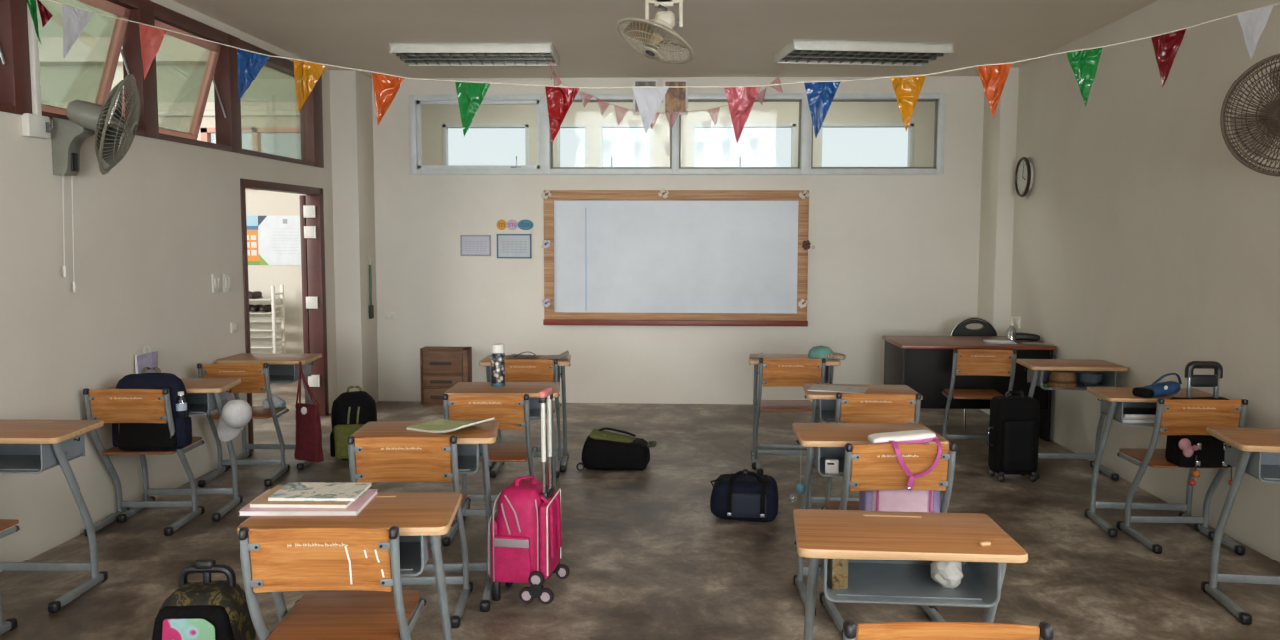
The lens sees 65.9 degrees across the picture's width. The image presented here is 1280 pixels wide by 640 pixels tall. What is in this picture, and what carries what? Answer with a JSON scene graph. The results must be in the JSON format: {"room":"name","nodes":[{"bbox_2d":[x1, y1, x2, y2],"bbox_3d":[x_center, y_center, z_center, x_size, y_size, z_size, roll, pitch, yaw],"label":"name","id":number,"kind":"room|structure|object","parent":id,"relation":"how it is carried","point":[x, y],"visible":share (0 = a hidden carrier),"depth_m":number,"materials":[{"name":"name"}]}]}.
{"room":"classroom","nodes":[
{"label":"classroom","id":0,"kind":"room"},
{"bbox_2d":[0,0,336,572],"bbox_3d":[-3.093,-0.159,2.643,0.124,2.946,13.050,0,5,4],"label":"wall","id":1,"kind":"structure","parent":0,"point":[150,234],"depth_m":5.35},
{"bbox_2d":[26,3,41,116],"bbox_3d":[-2.873,-1.326,4.676,0.025,0.880,0.036,0,5,2],"label":"cable conduit","id":2,"kind":"object","parent":1,"relation":"attached to","point":[33,39],"visible":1,"depth_m":4.68,"materials":[{"name":"white plastic"}]},
{"bbox_2d":[20,113,49,139],"bbox_3d":[-2.878,-0.922,4.706,0.048,0.105,0.151,0,5,2],"label":"junction box","id":3,"kind":"object","parent":1,"relation":"attached to","point":[35,126],"visible":1,"depth_m":4.67,"materials":[{"name":"white plastic"}]},
{"bbox_2d":[48,73,141,292],"bbox_3d":[-2.674,-0.674,4.906,0.432,1.083,0.489,0,5,2],"label":"wall fan","id":4,"kind":"object","parent":1,"relation":"attached to","point":[86,120],"visible":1,"depth_m":4.84,"materials":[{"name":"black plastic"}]},
{"bbox_2d":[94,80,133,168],"bbox_3d":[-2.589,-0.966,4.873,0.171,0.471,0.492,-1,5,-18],"label":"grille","id":5,"kind":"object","parent":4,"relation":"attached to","point":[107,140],"depth_m":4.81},
{"bbox_2d":[102,78,141,170],"bbox_3d":[-2.564,-0.966,4.881,0.171,0.471,0.492,-1,5,-18],"label":"grille","id":6,"kind":"object","parent":4,"relation":"attached to","point":[111,136],"depth_m":4.84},
{"bbox_2d":[0,0,323,167],"bbox_3d":[-2.988,-1.410,5.264,0.280,0.785,6.090,0,5,4],"label":"window","id":7,"kind":"structure","parent":1,"relation":"in","point":[266,122],"depth_m":6.08,"materials":[{"name":"brown paint"}]},
{"bbox_2d":[240,177,328,451],"bbox_3d":[-2.764,-0.136,8.252,0.177,1.930,2.660,0,5,4],"label":"door","id":8,"kind":"structure","parent":1,"relation":"in","point":[311,203],"depth_m":8.29,"materials":[{"name":"brown paint"}]},
{"bbox_2d":[25,0,1279,143],"bbox_3d":[0.082,-1.157,4.467,5.925,0.716,0.035,0,5,3],"label":"bunting","id":9,"kind":"object","parent":1,"relation":"hanging from","point":[1083,62],"visible":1,"depth_m":4.48},
{"bbox_2d":[108,51,305,353],"bbox_3d":[-7.180,-1.750,10.721,8.820,4.700,0.400,0,5,2],"label":"wall","id":10,"kind":"structure","parent":0,"point":[261,278],"depth_m":10.76,"materials":[{"name":"paint"}]},
{"bbox_2d":[246,215,259,265],"bbox_3d":[-4.230,-0.866,10.730,0.185,0.540,0.006,0,5,2],"label":"poster","id":11,"kind":"object","parent":10,"relation":"attached to","point":[252,221],"visible":0.68,"depth_m":10.73,"materials":[{"name":"paper"}]},
{"bbox_2d":[258,214,301,265],"bbox_3d":[-3.847,-0.864,10.716,0.590,0.544,0.006,0,5,2],"label":"poster","id":12,"kind":"object","parent":10,"relation":"attached to","point":[279,240],"visible":0.88,"depth_m":10.72,"materials":[{"name":"white paper"}]},
{"bbox_2d":[272,218,300,251],"bbox_3d":[-3.842,-0.905,10.709,0.300,0.388,0.001,0,5,2],"label":"print","id":13,"kind":"object","parent":12,"relation":"attached to","point":[285,232],"depth_m":10.71},
{"bbox_2d":[328,69,378,402],"bbox_3d":[-2.597,-0.693,8.809,0.335,2.946,0.460,0,5,2],"label":"column","id":14,"kind":"structure","parent":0,"point":[351,111],"depth_m":8.62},
{"bbox_2d":[0,378,1279,639],"bbox_3d":[-5.266,1.215,4.476,17.150,0.120,16.700,0,5,2],"label":"floor","id":15,"kind":"structure","parent":0,"point":[647,555],"depth_m":4.79,"materials":[{"name":"concrete"}]},
{"bbox_2d":[0,518,19,635],"bbox_3d":[-2.672,0.846,3.702,0.440,0.762,0.530,0,5,2],"label":"chair","id":16,"kind":"object","parent":15,"relation":"on","point":[9,624],"visible":1,"depth_m":3.86,"materials":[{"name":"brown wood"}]},
{"bbox_2d":[0,420,108,613],"bbox_3d":[-2.647,0.820,4.202,0.594,0.728,0.396,0,5,1],"label":"student desk","id":17,"kind":"object","parent":15,"relation":"on","point":[26,446],"visible":1,"depth_m":4.21,"materials":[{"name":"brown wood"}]},
{"bbox_2d":[0,433,85,474],"bbox_3d":[-2.646,0.545,4.155,0.461,0.129,0.324,0,5,2],"label":"tray","id":18,"kind":"object","parent":17,"relation":"on","point":[20,453],"depth_m":4.12,"materials":[{"name":"grey metal"}]},
{"bbox_2d":[83,387,204,536],"bbox_3d":[-2.635,0.708,5.295,0.440,0.762,0.530,0,5,-2],"label":"chair","id":19,"kind":"object","parent":15,"relation":"on","point":[109,405],"visible":0.84,"depth_m":5.09,"materials":[{"name":"brown wood"}]},
{"bbox_2d":[112,366,191,452],"bbox_3d":[-2.567,0.469,5.180,0.382,0.446,0.164,0,5,-2],"label":"backpack","id":20,"kind":"object","parent":19,"relation":"on","point":[140,437],"visible":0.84,"depth_m":5.13,"materials":[{"name":"blue fabric"}]},
{"bbox_2d":[108,377,243,522],"bbox_3d":[-2.552,0.709,5.481,0.594,0.728,0.396,0,5,-3],"label":"student desk","id":21,"kind":"object","parent":15,"relation":"on","point":[205,396],"visible":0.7,"depth_m":5.56,"materials":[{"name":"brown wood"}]},
{"bbox_2d":[135,345,158,373],"bbox_3d":[-2.776,0.246,5.561,0.105,0.203,0.059,1,5,14],"label":"gift bag","id":22,"kind":"object","parent":21,"relation":"on","point":[150,360],"visible":0.67,"depth_m":5.54,"materials":[{"name":"paper"}]},
{"bbox_2d":[186,388,228,415],"bbox_3d":[-2.549,0.434,5.434,0.481,0.129,0.355,0,5,2],"label":"tray","id":23,"kind":"object","parent":21,"relation":"on","point":[201,401],"depth_m":5.41,"materials":[{"name":"grey metal"}]},
{"bbox_2d":[217,391,252,442],"bbox_3d":[-2.189,0.527,5.334,0.180,0.266,0.148,-2,5,-21],"label":"baseball cap","id":24,"kind":"object","parent":21,"relation":"hanging from","point":[237,413],"visible":1,"depth_m":5.31,"materials":[{"name":"white fabric"}]},
{"bbox_2d":[152,558,256,639],"bbox_3d":[-1.452,1.036,3.279,0.296,0.462,0.251,0,5,-2],"label":"bag","id":25,"kind":"object","parent":15,"relation":"on","point":[207,608],"visible":0.99,"depth_m":3.22,"materials":[{"name":"fabric"}]},
{"bbox_2d":[196,362,290,486],"bbox_3d":[-2.505,0.622,6.282,0.440,0.762,0.530,0,5,-4],"label":"chair","id":26,"kind":"object","parent":15,"relation":"on","point":[254,377],"visible":0.87,"depth_m":6.09,"materials":[{"name":"brown wood"}]},
{"bbox_2d":[249,285,286,352],"bbox_3d":[-4.211,0.131,10.519,0.770,1.000,0.280,0,5,2],"label":"shoe rack","id":27,"kind":"object","parent":15,"relation":"on","point":[275,333],"visible":0.38,"depth_m":10.59,"materials":[{"name":"white metal"}]},
{"bbox_2d":[215,352,322,470],"bbox_3d":[-2.479,0.607,6.657,0.594,0.728,0.396,0,5,1],"label":"student desk","id":28,"kind":"object","parent":15,"relation":"on","point":[283,367],"visible":0.61,"depth_m":6.65,"materials":[{"name":"brown wood"}]},
{"bbox_2d":[269,361,311,382],"bbox_3d":[-2.478,0.332,6.611,0.459,0.129,0.321,0,5,2],"label":"tray","id":29,"kind":"object","parent":28,"relation":"on","point":[279,372],"depth_m":6.71,"materials":[{"name":"grey metal"}]},
{"bbox_2d":[295,361,322,463],"bbox_3d":[-2.147,0.594,6.386,0.219,0.649,0.103,2,5,21],"label":"tote bag","id":30,"kind":"object","parent":28,"relation":"hanging from","point":[308,432],"visible":1,"depth_m":6.37,"materials":[{"name":"red fabric"}]},
{"bbox_2d":[237,525,427,639],"bbox_3d":[-0.875,0.919,2.910,0.440,0.762,0.530,0,5,-2],"label":"chair","id":31,"kind":"object","parent":15,"relation":"on","point":[278,560],"visible":1,"depth_m":2.70,"materials":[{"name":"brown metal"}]},
{"bbox_2d":[236,491,462,639],"bbox_3d":[-0.848,0.928,2.998,0.594,0.728,0.396,0,5,-2],"label":"student desk","id":32,"kind":"object","parent":15,"relation":"on","point":[420,518],"visible":0.51,"depth_m":2.91,"materials":[{"name":"brown wood"}]},
{"bbox_2d":[237,488,377,515],"bbox_3d":[-1.005,0.555,3.015,0.345,0.014,0.250,0,5,-1],"label":"folder","id":33,"kind":"object","parent":32,"relation":"on","point":[364,500],"visible":0.44,"depth_m":2.90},
{"bbox_2d":[249,484,368,508],"bbox_3d":[-1.009,0.541,3.029,0.290,0.012,0.220,0,5,1],"label":"folder","id":34,"kind":"object","parent":33,"relation":"on","point":[262,501],"visible":0.47,"depth_m":2.93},
{"bbox_2d":[268,481,371,500],"bbox_3d":[-0.983,0.529,3.047,0.260,0.009,0.185,0,5,0],"label":"magazine","id":35,"kind":"object","parent":34,"relation":"on","point":[293,491],"visible":1,"depth_m":3.03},
{"bbox_2d":[389,534,441,577],"bbox_3d":[-0.846,0.654,2.951,0.475,0.129,0.346,0,5,2],"label":"tray","id":36,"kind":"object","parent":32,"relation":"on","point":[415,551],"depth_m":2.91,"materials":[{"name":"grey metal"}]},
{"bbox_2d":[329,385,377,460],"bbox_3d":[-1.967,0.709,6.801,0.318,0.512,0.282,-1,5,-10],"label":"backpack","id":37,"kind":"object","parent":15,"relation":"on","point":[351,410],"visible":0.62,"depth_m":6.70,"materials":[{"name":"black fabric"}]},
{"bbox_2d":[346,435,473,628],"bbox_3d":[-0.939,0.815,4.108,0.440,0.762,0.530,0,5,-2],"label":"chair","id":38,"kind":"object","parent":15,"relation":"on","point":[396,458],"visible":0.73,"depth_m":3.89,"materials":[{"name":"brown wood"}]},
{"bbox_2d":[350,420,497,612],"bbox_3d":[-0.898,0.824,4.198,0.594,0.728,0.396,0,5,-4],"label":"student desk","id":39,"kind":"object","parent":15,"relation":"on","point":[473,441],"visible":0.45,"depth_m":4.16,"materials":[{"name":"brown wood"}]},
{"bbox_2d":[406,417,494,433],"bbox_3d":[-0.800,0.438,4.177,0.300,0.046,0.215,3,6,29],"label":"magazine","id":40,"kind":"object","parent":39,"relation":"on","point":[440,425],"visible":1,"depth_m":4.16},
{"bbox_2d":[450,444,481,474],"bbox_3d":[-0.895,0.549,4.152,0.486,0.129,0.362,0,5,2],"label":"tray","id":41,"kind":"object","parent":39,"relation":"on","point":[469,455],"depth_m":4.21,"materials":[{"name":"grey metal"}]},
{"bbox_2d":[420,345,472,405],"bbox_3d":[-1.763,0.509,9.007,0.430,0.520,0.180,0,5,2],"label":"drawer box","id":42,"kind":"object","parent":15,"relation":"on","point":[441,368],"visible":0.84,"depth_m":8.92,"materials":[{"name":"brown wood"}]},
{"bbox_2d":[442,393,537,545],"bbox_3d":[-0.765,0.725,5.148,0.440,0.762,0.530,0,5,0],"label":"chair","id":43,"kind":"object","parent":15,"relation":"on","point":[508,410],"visible":0.55,"depth_m":4.93,"materials":[{"name":"brown wood"}]},
{"bbox_2d":[444,381,560,521],"bbox_3d":[-0.729,0.723,5.366,0.594,0.728,0.396,0,5,-1],"label":"student desk","id":44,"kind":"object","parent":15,"relation":"on","point":[533,389],"visible":0.25,"depth_m":5.36,"materials":[{"name":"brown wood"}]},
{"bbox_2d":[490,342,504,386],"bbox_3d":[-0.774,0.243,5.374,0.079,0.228,0.079,0,5,2],"label":"thermos","id":45,"kind":"object","parent":44,"relation":"on","point":[497,349],"visible":1,"depth_m":5.34,"materials":[{"name":"multicoloured metal"}]},
{"bbox_2d":[523,397,546,420],"bbox_3d":[-0.727,0.448,5.320,0.470,0.129,0.338,0,5,2],"label":"tray","id":46,"kind":"object","parent":44,"relation":"on","point":[534,406],"depth_m":5.42,"materials":[{"name":"grey metal"}]},
{"bbox_2d":[479,354,571,472],"bbox_3d":[-0.752,0.616,6.598,0.594,0.728,0.396,0,5,-1],"label":"student desk","id":47,"kind":"object","parent":15,"relation":"on","point":[564,361],"visible":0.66,"depth_m":6.56,"materials":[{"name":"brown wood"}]},
{"bbox_2d":[488,365,561,381],"bbox_3d":[-0.750,0.341,6.552,0.472,0.129,0.340,0,5,2],"label":"tray","id":48,"kind":"object","parent":47,"relation":"on","point":[559,367],"depth_m":6.41,"materials":[{"name":"grey metal"}]},
{"bbox_2d":[489,358,563,478],"bbox_3d":[-0.739,0.606,6.519,0.440,0.762,0.530,0,5,0],"label":"chair","id":49,"kind":"object","parent":15,"relation":"on","point":[516,370],"visible":0.57,"depth_m":6.30,"materials":[{"name":"brown wood"}]},
{"bbox_2d":[487,386,570,604],"bbox_3d":[-0.478,0.736,4.219,0.292,0.902,0.328,1,5,9],"label":"bag","id":50,"kind":"object","parent":15,"relation":"on","point":[525,535],"visible":1,"depth_m":4.11,"materials":[{"name":"pink fabric"}]},
{"bbox_2d":[576,427,656,471],"bbox_3d":[-0.148,0.858,6.570,0.516,0.254,0.278,1,5,5],"label":"duffel bag","id":51,"kind":"object","parent":15,"relation":"on","point":[606,450],"visible":1,"depth_m":6.45,"materials":[{"name":"black fabric"}]},
{"bbox_2d":[709,469,779,520],"bbox_3d":[0.573,0.944,5.402,0.373,0.286,0.288,1,5,8],"label":"duffel bag","id":52,"kind":"object","parent":15,"relation":"on","point":[744,494],"visible":1,"depth_m":5.30,"materials":[{"name":"blue fabric"}]},
{"bbox_2d":[751,357,825,475],"bbox_3d":[0.984,0.603,6.594,0.440,0.762,0.530,0,5,1],"label":"chair","id":53,"kind":"object","parent":15,"relation":"on","point":[774,372],"visible":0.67,"depth_m":6.38,"materials":[{"name":"brown wood"}]},
{"bbox_2d":[748,345,845,469],"bbox_3d":[1.060,0.572,6.669,0.658,0.811,0.396,1,5,6],"label":"student desk","id":54,"kind":"object","parent":15,"relation":"on","point":[829,369],"depth_m":6.60,"materials":[{"name":"grey metal"}]},
{"bbox_2d":[758,364,829,383],"bbox_3d":[1.026,0.339,6.629,0.472,0.129,0.340,0,5,2],"label":"tray","id":55,"kind":"object","parent":54,"relation":"on","point":[827,369],"depth_m":6.53,"materials":[{"name":"grey metal"}]},
{"bbox_2d":[802,383,922,508],"bbox_3d":[1.176,0.731,5.319,0.594,0.728,0.396,1,5,5],"label":"student desk","id":56,"kind":"object","parent":15,"relation":"on","point":[823,402],"visible":0.34,"depth_m":5.32,"materials":[{"name":"brown wood"}]},
{"bbox_2d":[816,398,840,422],"bbox_3d":[1.174,0.457,5.273,0.466,0.129,0.332,0,5,2],"label":"tray","id":57,"kind":"object","parent":56,"relation":"on","point":[826,407],"depth_m":5.35,"materials":[{"name":"grey metal"}]},
{"bbox_2d":[806,383,867,392],"bbox_3d":[1.059,0.367,5.285,0.290,0.006,0.200,2,5,20],"label":"magazine","id":58,"kind":"object","parent":56,"relation":"on","point":[816,387],"visible":0.95,"depth_m":5.28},
{"bbox_2d":[792,423,949,618],"bbox_3d":[0.947,0.831,4.171,0.594,0.728,0.396,0,5,1],"label":"student desk","id":59,"kind":"object","parent":15,"relation":"on","point":[823,441],"visible":0.47,"depth_m":4.15,"materials":[{"name":"brown wood"}]},
{"bbox_2d":[806,447,850,477],"bbox_3d":[0.948,0.556,4.124,0.460,0.129,0.323,0,5,2],"label":"tray","id":60,"kind":"object","parent":59,"relation":"on","point":[817,456],"depth_m":4.10,"materials":[{"name":"grey metal"}]},
{"bbox_2d":[824,391,921,509],"bbox_3d":[1.207,0.724,5.210,0.440,0.762,0.530,0,5,2],"label":"chair","id":61,"kind":"object","parent":15,"relation":"on","point":[855,407],"visible":0.39,"depth_m":4.99,"materials":[{"name":"brown wood"}]},
{"bbox_2d":[818,443,957,639],"bbox_3d":[0.984,0.829,3.997,0.440,0.762,0.530,0,5,-2],"label":"chair","id":62,"kind":"object","parent":15,"relation":"on","point":[870,466],"visible":0.56,"depth_m":3.78,"materials":[{"name":"brown wood"}]},
{"bbox_2d":[858,429,942,512],"bbox_3d":[1.024,0.624,3.846,0.304,0.374,0.204,0,5,-2],"label":"bag","id":63,"kind":"object","parent":62,"relation":"on","point":[908,500],"visible":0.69,"depth_m":3.83,"materials":[{"name":"pink fabric"}]},
{"bbox_2d":[793,508,1027,639],"bbox_3d":[0.729,0.949,2.799,0.594,0.728,0.396,1,5,5],"label":"student desk","id":64,"kind":"object","parent":15,"relation":"on","point":[889,555],"visible":0.98,"depth_m":2.71,"materials":[{"name":"laminate"}]},
{"bbox_2d":[827,558,847,590],"bbox_3d":[0.543,0.686,2.711,0.045,0.100,0.035,-1,5,-8],"label":"juice carton","id":65,"kind":"object","parent":64,"relation":"in","point":[837,567],"visible":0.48,"depth_m":2.69,"materials":[{"name":"cardboard"}]},
{"bbox_2d":[817,557,1001,608],"bbox_3d":[0.727,0.675,2.752,0.467,0.129,0.334,0,5,2],"label":"tray","id":66,"kind":"object","parent":64,"relation":"on","point":[871,580],"depth_m":2.69,"materials":[{"name":"grey metal"}]},
{"bbox_2d":[930,561,963,589],"bbox_3d":[0.846,0.692,2.730,0.086,0.097,0.096,0,5,2],"label":"paper ball","id":67,"kind":"object","parent":64,"relation":"in","point":[948,574],"visible":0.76,"depth_m":2.69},
{"bbox_2d":[842,620,1054,639],"bbox_3d":[0.633,0.978,2.263,0.440,0.762,0.530,0,5,1],"label":"chair","id":68,"kind":"object","parent":15,"relation":"on","point":[889,630],"visible":1,"depth_m":2.03,"materials":[{"name":"brown wood"}]},
{"bbox_2d":[882,335,1057,442],"bbox_3d":[2.547,0.523,7.755,1.140,0.728,0.715,0,5,2],"label":"desk","id":69,"kind":"object","parent":15,"relation":"on","point":[924,364],"visible":0.68,"depth_m":7.44,"materials":[{"name":"brown wood"}]},
{"bbox_2d":[947,317,997,431],"bbox_3d":[2.774,0.428,8.037,0.406,0.872,0.520,0,5,2],"label":"chair","id":70,"kind":"object","parent":15,"relation":"on","point":[960,329],"visible":0.23,"depth_m":8.21,"materials":[{"name":"black plastic"}]},
{"bbox_2d":[941,348,1016,454],"bbox_3d":[2.425,0.561,7.120,0.440,0.762,0.530,1,5,6],"label":"chair","id":71,"kind":"object","parent":15,"relation":"on","point":[969,361],"visible":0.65,"depth_m":6.91,"materials":[{"name":"brown wood"}]},
{"bbox_2d":[986,390,1039,481],"bbox_3d":[2.357,0.731,6.265,0.311,0.570,0.243,0,5,-1],"label":"suitcase","id":72,"kind":"object","parent":15,"relation":"on","point":[1013,429],"visible":1,"depth_m":6.17,"materials":[{"name":"black fabric"}]},
{"bbox_2d":[1015,358,1127,480],"bbox_3d":[2.784,0.638,6.434,0.594,0.728,0.396,0,5,4],"label":"student desk","id":73,"kind":"object","parent":15,"relation":"on","point":[1039,371],"visible":0.62,"depth_m":6.37,"materials":[{"name":"wood"}]},
{"bbox_2d":[1047,370,1077,387],"bbox_3d":[2.720,0.373,6.355,0.180,0.102,0.180,0,5,2],"label":"straw hat","id":74,"kind":"object","parent":73,"relation":"in","point":[1058,379],"visible":0.86,"depth_m":6.29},
{"bbox_2d":[1026,367,1117,389],"bbox_3d":[2.782,0.364,6.387,0.464,0.129,0.329,0,5,2],"label":"tray","id":75,"kind":"object","parent":73,"relation":"on","point":[1041,375],"depth_m":6.30,"materials":[{"name":"grey metal"}]},
{"bbox_2d":[1077,371,1103,386],"bbox_3d":[2.895,0.383,6.353,0.150,0.085,0.150,0,5,2],"label":"bowl","id":76,"kind":"object","parent":73,"relation":"in","point":[1088,379],"visible":0.98,"depth_m":6.31,"materials":[{"name":"ceramic"}]},
{"bbox_2d":[1084,386,1220,539],"bbox_3d":[2.709,0.743,5.226,0.594,0.728,0.396,1,5,6],"label":"student desk","id":77,"kind":"object","parent":15,"relation":"on","point":[1114,400],"visible":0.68,"depth_m":5.28,"materials":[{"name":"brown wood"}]},
{"bbox_2d":[1100,398,1156,427],"bbox_3d":[2.706,0.469,5.179,0.474,0.129,0.344,0,5,2],"label":"tray","id":78,"kind":"object","parent":77,"relation":"on","point":[1116,411],"depth_m":5.13,"materials":[{"name":"grey metal"}]},
{"bbox_2d":[1122,419,1154,423],"bbox_3d":[2.637,0.517,5.184,0.270,0.018,0.190,0,5,4],"label":"book","id":79,"kind":"object","parent":77,"relation":"in","point":[1124,420],"visible":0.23,"depth_m":5.10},
{"bbox_2d":[1122,418,1154,420],"bbox_3d":[2.637,0.504,5.183,0.270,0.008,0.190,1,5,9],"label":"book","id":80,"kind":"object","parent":79,"relation":"on","point":[1123,418],"visible":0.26,"depth_m":5.09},
{"bbox_2d":[1122,408,1155,418],"bbox_3d":[2.637,0.490,5.182,0.270,0.020,0.190,0,5,2],"label":"book","id":81,"kind":"object","parent":80,"relation":"on","point":[1127,412],"visible":0.66,"depth_m":5.14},
{"bbox_2d":[1131,372,1181,397],"bbox_3d":[2.675,0.337,5.085,0.260,0.128,0.106,-1,5,-10],"label":"pencil case","id":82,"kind":"object","parent":77,"relation":"on","point":[1156,389],"visible":1,"depth_m":5.06,"materials":[{"name":"blue fabric"}]},
{"bbox_2d":[1117,397,1248,554],"bbox_3d":[2.744,0.742,5.047,0.440,0.762,0.530,0,5,2],"label":"chair","id":83,"kind":"object","parent":15,"relation":"on","point":[1182,416],"visible":0.84,"depth_m":4.84,"materials":[{"name":"brown wood"}]},
{"bbox_2d":[1164,360,1233,485],"bbox_3d":[2.797,0.509,4.900,0.311,0.605,0.199,0,5,2],"label":"bag","id":84,"kind":"object","parent":83,"relation":"hanging from","point":[1188,451],"visible":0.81,"depth_m":4.88,"materials":[{"name":"black fabric"}]},
{"bbox_2d":[1201,427,1279,625],"bbox_3d":[2.696,0.843,4.067,0.594,0.728,0.396,1,5,8],"label":"student desk","id":85,"kind":"object","parent":15,"relation":"on","point":[1255,452],"visible":1,"depth_m":4.11,"materials":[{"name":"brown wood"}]},
{"bbox_2d":[1224,443,1279,482],"bbox_3d":[2.693,0.569,4.021,0.484,0.129,0.359,0,5,2],"label":"tray","id":86,"kind":"object","parent":85,"relation":"on","point":[1263,464],"depth_m":4.00,"materials":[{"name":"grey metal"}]},
{"bbox_2d":[171,0,1158,78],"bbox_3d":[-0.027,-1.665,2.343,6.650,0.120,13.350,0,5,2],"label":"ceiling","id":87,"kind":"structure","parent":0,"point":[725,38],"depth_m":6.72,"materials":[{"name":"paint"}]},
{"bbox_2d":[387,42,559,65],"bbox_3d":[-1.240,-2.019,7.507,1.200,0.072,0.570,0,5,1],"label":"ceiling light","id":88,"kind":"object","parent":87,"relation":"attached to","point":[409,54],"visible":1,"depth_m":7.36,"materials":[{"name":"white metal"}]},
{"bbox_2d":[548,59,783,129],"bbox_3d":[0.200,-1.745,7.664,1.846,0.505,0.344,0,5,2],"label":"bunting","id":89,"kind":"object","parent":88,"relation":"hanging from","point":[620,112],"visible":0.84,"depth_m":7.84},
{"bbox_2d":[617,0,693,63],"bbox_3d":[0.080,-1.608,5.181,0.407,0.482,0.429,0,5,2],"label":"ceiling fan","id":90,"kind":"object","parent":87,"relation":"hanging from","point":[652,33],"visible":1,"depth_m":5.15,"materials":[{"name":"white plastic"}]},
{"bbox_2d":[620,20,689,63],"bbox_3d":[0.079,-1.460,5.194,0.383,0.188,0.404,0,5,2],"label":"grille","id":91,"kind":"object","parent":90,"relation":"attached to","point":[652,34],"depth_m":5.16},
{"bbox_2d":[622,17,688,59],"bbox_3d":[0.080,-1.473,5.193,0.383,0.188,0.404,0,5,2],"label":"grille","id":92,"kind":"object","parent":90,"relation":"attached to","point":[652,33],"depth_m":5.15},
{"bbox_2d":[774,38,954,65],"bbox_3d":[1.663,-2.004,7.417,1.200,0.072,0.570,0,5,-6],"label":"ceiling light","id":93,"kind":"object","parent":87,"relation":"attached to","point":[797,51],"visible":1,"depth_m":7.26,"materials":[{"name":"white metal"}]},
{"bbox_2d":[371,75,983,404],"bbox_3d":[0.294,-0.702,8.978,6.300,2.946,0.120,0,5,2],"label":"wall","id":94,"kind":"structure","parent":0,"point":[891,254],"depth_m":8.95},
{"bbox_2d":[460,234,490,256],"bbox_3d":[-1.495,-0.678,8.981,0.275,0.199,0.013,0,5,2],"label":"framed notice","id":95,"kind":"object","parent":94,"relation":"attached to","point":[470,244],"visible":1,"depth_m":8.98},
{"bbox_2d":[465,239,486,251],"bbox_3d":[-1.494,-0.678,8.980,0.198,0.106,0.001,0,5,2],"label":"print","id":96,"kind":"object","parent":95,"relation":"attached to","point":[470,244],"depth_m":8.98},
{"bbox_2d":[496,233,531,259],"bbox_3d":[-1.145,-0.671,8.968,0.315,0.230,0.013,0,5,2],"label":"framed notice","id":97,"kind":"object","parent":94,"relation":"attached to","point":[509,245],"visible":1,"depth_m":8.97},
{"bbox_2d":[501,239,526,253],"bbox_3d":[-1.144,-0.671,8.967,0.227,0.123,0.001,0,5,2],"label":"print","id":98,"kind":"object","parent":97,"relation":"attached to","point":[508,245],"depth_m":8.97},
{"bbox_2d":[662,79,687,115],"bbox_3d":[0.313,-1.972,8.756,0.220,0.307,0.008,0,5,2],"label":"print","id":99,"kind":"object","parent":94,"relation":"attached to","point":[675,99],"visible":0.9,"depth_m":8.75,"materials":[{"name":"paper"}]},
{"bbox_2d":[542,189,808,326],"bbox_3d":[0.316,-0.557,8.891,2.390,1.217,0.073,0,5,2],"label":"whiteboard","id":100,"kind":"object","parent":94,"relation":"attached to","point":[624,257],"visible":1,"depth_m":8.90,"materials":[{"name":"plastic"}]},
{"bbox_2d":[409,93,946,174],"bbox_3d":[0.312,-1.658,8.846,4.755,0.705,0.117,0,5,2],"label":"window","id":101,"kind":"structure","parent":94,"relation":"in","point":[544,166],"depth_m":8.81,"materials":[{"name":"white paint"}]},
{"bbox_2d":[421,102,935,166],"bbox_3d":[0.458,-1.246,10.316,6.720,3.800,2.650,0,5,2],"label":"wall","id":102,"kind":"structure","parent":0,"point":[433,117],"depth_m":11.45,"materials":[{"name":"paint"}]},
{"bbox_2d":[443,124,528,164],"bbox_3d":[-1.802,-1.925,11.599,1.000,0.726,0.110,0,5,2],"label":"window","id":103,"kind":"structure","parent":102,"relation":"in","point":[445,126],"depth_m":11.53,"materials":[{"name":"white paint"}]},
{"bbox_2d":[556,124,588,166],"bbox_3d":[-0.787,-1.919,11.561,0.370,0.726,0.110,0,5,2],"label":"window","id":104,"kind":"structure","parent":102,"relation":"in","point":[585,126],"depth_m":11.50,"materials":[{"name":"white paint"}]},
{"bbox_2d":[599,124,652,166],"bbox_3d":[-0.163,-1.915,11.537,0.620,0.726,0.110,0,5,2],"label":"window","id":105,"kind":"structure","parent":102,"relation":"in","point":[601,126],"depth_m":11.47,"materials":[{"name":"white paint"}]},
{"bbox_2d":[691,123,796,166],"bbox_3d":[1.196,-1.908,11.486,1.200,0.726,0.110,0,5,2],"label":"window","id":106,"kind":"structure","parent":102,"relation":"in","point":[792,126],"depth_m":11.41,"materials":[{"name":"white paint"}]},
{"bbox_2d":[818,123,914,166],"bbox_3d":[2.605,-1.900,11.432,1.080,0.726,0.110,0,5,2],"label":"window","id":107,"kind":"structure","parent":102,"relation":"in","point":[824,125],"depth_m":11.36,"materials":[{"name":"white paint"}]},
{"bbox_2d":[976,67,1018,414],"bbox_3d":[3.151,-0.661,8.591,0.260,2.946,0.460,0,5,2],"label":"column","id":108,"kind":"structure","parent":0,"point":[1000,131],"depth_m":8.39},
{"bbox_2d":[1009,0,1279,562],"bbox_3d":[3.044,-0.125,2.409,0.123,2.946,13.050,0,5,2],"label":"wall","id":109,"kind":"structure","parent":0,"point":[1142,243],"depth_m":5.92,"materials":[{"name":"paint"}]},
{"bbox_2d":[1014,157,1033,196],"bbox_3d":[3.119,-1.161,8.016,0.056,0.324,0.324,0,5,2],"label":"wall clock","id":110,"kind":"object","parent":109,"relation":"attached to","point":[1024,174],"visible":1,"depth_m":7.99,"materials":[{"name":"white plastic"}]},
{"bbox_2d":[1220,52,1279,175],"bbox_3d":[2.747,-0.847,4.106,0.649,0.501,0.336,-1,5,-10],"label":"wall fan","id":111,"kind":"object","parent":109,"relation":"attached to","point":[1257,132],"visible":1,"depth_m":4.08,"materials":[{"name":"black plastic"}]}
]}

